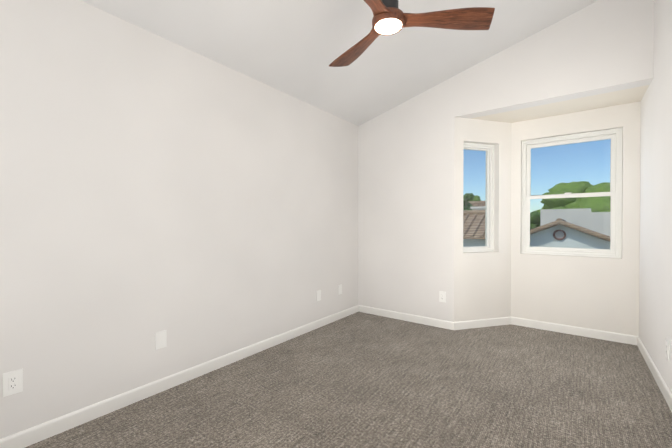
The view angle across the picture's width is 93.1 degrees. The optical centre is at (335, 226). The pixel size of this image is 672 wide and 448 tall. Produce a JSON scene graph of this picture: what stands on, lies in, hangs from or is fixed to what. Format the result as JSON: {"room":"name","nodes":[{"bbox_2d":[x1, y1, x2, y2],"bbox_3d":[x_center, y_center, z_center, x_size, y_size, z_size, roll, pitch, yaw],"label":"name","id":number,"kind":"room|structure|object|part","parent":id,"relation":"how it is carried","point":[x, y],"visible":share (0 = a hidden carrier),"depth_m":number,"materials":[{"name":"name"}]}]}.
{"room":"empty bedroom","nodes":[
{"label":"empty bedroom","id":0,"kind":"room"},
{"bbox_2d":[0,0,357,438],"bbox_3d":[-0.938,-0.666,2.681,0.160,3.600,4.218,0,1,37],"label":"wall","id":1,"kind":"structure","parent":0,"point":[200,209],"depth_m":2.10,"materials":[{"name":"paint"}]},
{"bbox_2d":[2,368,22,396],"bbox_3d":[-1.638,0.792,1.615,0.009,0.118,0.073,0,1,37],"label":"electrical outlet","id":2,"kind":"object","parent":1,"relation":"attached to","point":[12,382],"visible":1,"depth_m":1.61,"materials":[{"name":"white plastic"}]},
{"bbox_2d":[155,330,166,349],"bbox_3d":[-1.206,0.781,2.195,0.007,0.118,0.073,0,1,37],"label":"electrical outlet","id":3,"kind":"object","parent":1,"relation":"attached to","point":[160,339],"visible":1,"depth_m":2.19,"materials":[{"name":"white plastic"}]},
{"bbox_2d":[0,305,359,447],"bbox_3d":[-0.868,1.091,2.643,0.013,0.086,3.898,0,1,37],"label":"baseboard","id":4,"kind":"structure","parent":1,"relation":"attached to","point":[41,432],"depth_m":2.11,"materials":[{"name":"paint"}]},
{"bbox_2d":[317,290,320,300],"bbox_3d":[-0.192,0.771,3.551,0.007,0.118,0.073,0,1,37],"label":"electrical outlet","id":5,"kind":"object","parent":1,"relation":"attached to","point":[318,295],"visible":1,"depth_m":3.55,"materials":[{"name":"white plastic"}]},
{"bbox_2d":[338,284,341,294],"bbox_3d":[0.050,0.767,3.874,0.007,0.118,0.073,0,1,37],"label":"electrical outlet","id":6,"kind":"object","parent":1,"relation":"attached to","point":[339,289],"visible":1,"depth_m":3.87,"materials":[{"name":"white plastic"}]},
{"bbox_2d":[81,0,597,125],"bbox_3d":[0.238,-1.737,1.792,3.097,0.956,4.218,0,1,37],"label":"ceiling","id":7,"kind":"structure","parent":0,"point":[295,48],"depth_m":2.65,"materials":[{"name":"paint"}]},
{"bbox_2d":[329,0,494,66],"bbox_3d":[0.224,-1.429,1.837,1.124,0.498,1.040,0,1,37],"label":"fan","id":8,"kind":"object","parent":7,"relation":"hanging from","point":[390,17],"visible":1,"depth_m":1.87,"materials":[{"name":"brown wood"}]},
{"bbox_3d":[0.152,-1.225,2.183,0.168,0.044,0.592,0,1,-28],"label":"blade","id":9,"kind":"part","parent":8,"relation":"part of","materials":[{"name":"brown wood"}]},
{"bbox_3d":[0.140,-1.220,1.610,0.168,0.044,0.592,0,1,32],"label":"blade","id":10,"kind":"part","parent":8,"relation":"part of","materials":[{"name":"brown wood"}]},
{"bbox_3d":[0.642,-1.222,1.886,0.592,0.044,0.168,0,0,2],"label":"blade","id":11,"kind":"part","parent":8,"relation":"part of","materials":[{"name":"brown wood"}]},
{"bbox_2d":[25,312,671,447],"bbox_3d":[0.419,1.199,2.058,3.097,0.120,4.822,0,1,37],"label":"floor","id":12,"kind":"structure","parent":0,"point":[360,380],"depth_m":2.11,"materials":[{"name":"carpet"}]},
{"bbox_2d":[454,117,510,321],"bbox_3d":[1.626,-0.111,3.639,0.761,2.474,0.160,0,0,-16],"label":"wall","id":13,"kind":"structure","parent":0,"point":[482,285],"depth_m":3.58,"materials":[{"name":"paint"}]},
{"bbox_2d":[463,143,493,251],"bbox_3d":[1.593,-0.324,3.659,0.472,1.234,0.080,0,0,-16],"label":"window","id":14,"kind":"structure","parent":13,"relation":"in","point":[489,215],"depth_m":3.69,"materials":[{"name":"white plastic"}]},
{"bbox_3d":[1.589,-0.325,3.673,0.224,1.122,0.291,0,1,37],"label":"glass","id":15,"kind":"part","parent":14,"relation":"part of","materials":[{"name":"clear glass"}]},
{"bbox_2d":[456,316,511,329],"bbox_3d":[1.642,1.083,3.559,0.469,0.086,0.570,0,1,37],"label":"baseboard","id":16,"kind":"structure","parent":13,"relation":"attached to","point":[460,325],"depth_m":3.56,"materials":[{"name":"paint"}]},
{"bbox_2d":[358,0,653,321],"bbox_3d":[1.454,-0.672,3.426,3.097,3.600,0.160,0,1,37],"label":"wall","id":17,"kind":"structure","parent":0,"point":[405,206],"depth_m":3.53,"materials":[{"name":"paint"}]},
{"bbox_2d":[360,305,455,329],"bbox_3d":[0.798,1.081,3.822,1.210,0.086,0.013,0,1,37],"label":"baseboard","id":18,"kind":"structure","parent":17,"relation":"attached to","point":[439,323],"depth_m":3.75,"materials":[{"name":"paint"}]},
{"bbox_2d":[439,291,445,302],"bbox_3d":[1.182,0.782,3.536,0.073,0.118,0.009,0,1,37],"label":"electrical outlet","id":19,"kind":"object","parent":17,"relation":"attached to","point":[442,296],"visible":1,"depth_m":3.53,"materials":[{"name":"white plastic"}]},
{"bbox_2d":[470,85,648,122],"bbox_3d":[2.180,-1.266,3.355,1.853,0.160,0.604,0,1,37],"label":"ceiling soffit","id":20,"kind":"structure","parent":0,"point":[626,96],"depth_m":3.15,"materials":[{"name":"paint"}]},
{"bbox_2d":[511,101,640,335],"bbox_3d":[2.495,-0.109,3.406,1.400,2.474,0.160,0,1,37],"label":"wall","id":21,"kind":"structure","parent":0,"point":[599,293],"depth_m":3.27,"materials":[{"name":"paint"}]},
{"bbox_2d":[521,128,621,257],"bbox_3d":[2.498,-0.330,3.430,0.862,1.288,0.095,0,1,37],"label":"window","id":22,"kind":"structure","parent":21,"relation":"in","point":[615,195],"depth_m":3.36,"materials":[{"name":"white plastic"}]},
{"bbox_3d":[2.501,-0.330,3.434,0.706,1.128,0.030,0,1,37],"label":"glass","id":23,"kind":"part","parent":22,"relation":"part of","materials":[{"name":"clear glass"}]},
{"bbox_2d":[512,317,635,344],"bbox_3d":[2.436,1.085,3.352,1.063,0.086,0.013,0,1,37],"label":"baseboard","id":24,"kind":"structure","parent":21,"relation":"attached to","point":[592,333],"depth_m":3.30,"materials":[{"name":"paint"}]},
{"bbox_2d":[639,0,671,392],"bbox_3d":[1.595,-0.654,1.164,0.160,3.600,4.822,0,1,37],"label":"wall","id":25,"kind":"structure","parent":0,"point":[655,288],"depth_m":2.36,"materials":[{"name":"paint"}]},
{"bbox_2d":[636,336,671,411],"bbox_3d":[1.526,1.103,1.230,0.013,0.086,4.502,0,1,37],"label":"baseboard","id":26,"kind":"structure","parent":25,"relation":"attached to","point":[664,389],"depth_m":2.34,"materials":[{"name":"paint"}]},
{"bbox_2d":[666,339,668,359],"bbox_3d":[2.174,0.809,2.091,0.009,0.118,0.073,0,1,37],"label":"electrical outlet","id":27,"kind":"object","parent":25,"relation":"attached to","point":[667,349],"visible":0.94,"depth_m":2.08,"materials":[{"name":"white plastic"}]},
{"label":"outside","id":28,"kind":"structure","parent":0,"visible":0},
{"bbox_2d":[463,181,609,248],"bbox_3d":[37.487,-0.319,49.960,120.000,8.528,115.000,0,1,37],"label":"outdoor scenery","id":29,"kind":"structure","parent":28,"point":[468,232],"depth_m":16.17,"materials":[{"name":"paint"}]},
{"bbox_3d":[7.229,-1.179,18.188,1.831,1.440,1.842,0,1,37],"label":"tree crown","id":30,"kind":"part","parent":29,"relation":"part of","materials":[{"name":"green plant"}]},
{"bbox_3d":[12.216,-1.035,28.191,4.130,3.415,4.156,0,1,37],"label":"tree crown","id":31,"kind":"part","parent":29,"relation":"part of","materials":[{"name":"green plant"}]},
{"bbox_3d":[12.403,-0.162,20.518,2.603,1.649,2.192,0,1,37],"label":"tree crown","id":32,"kind":"part","parent":29,"relation":"part of","materials":[{"name":"green plant"}]},
{"bbox_3d":[19.220,-0.967,23.987,8.051,5.261,8.312,0,1,37],"label":"tree crown","id":33,"kind":"part","parent":29,"relation":"part of","materials":[{"name":"green plant"}]}
]}

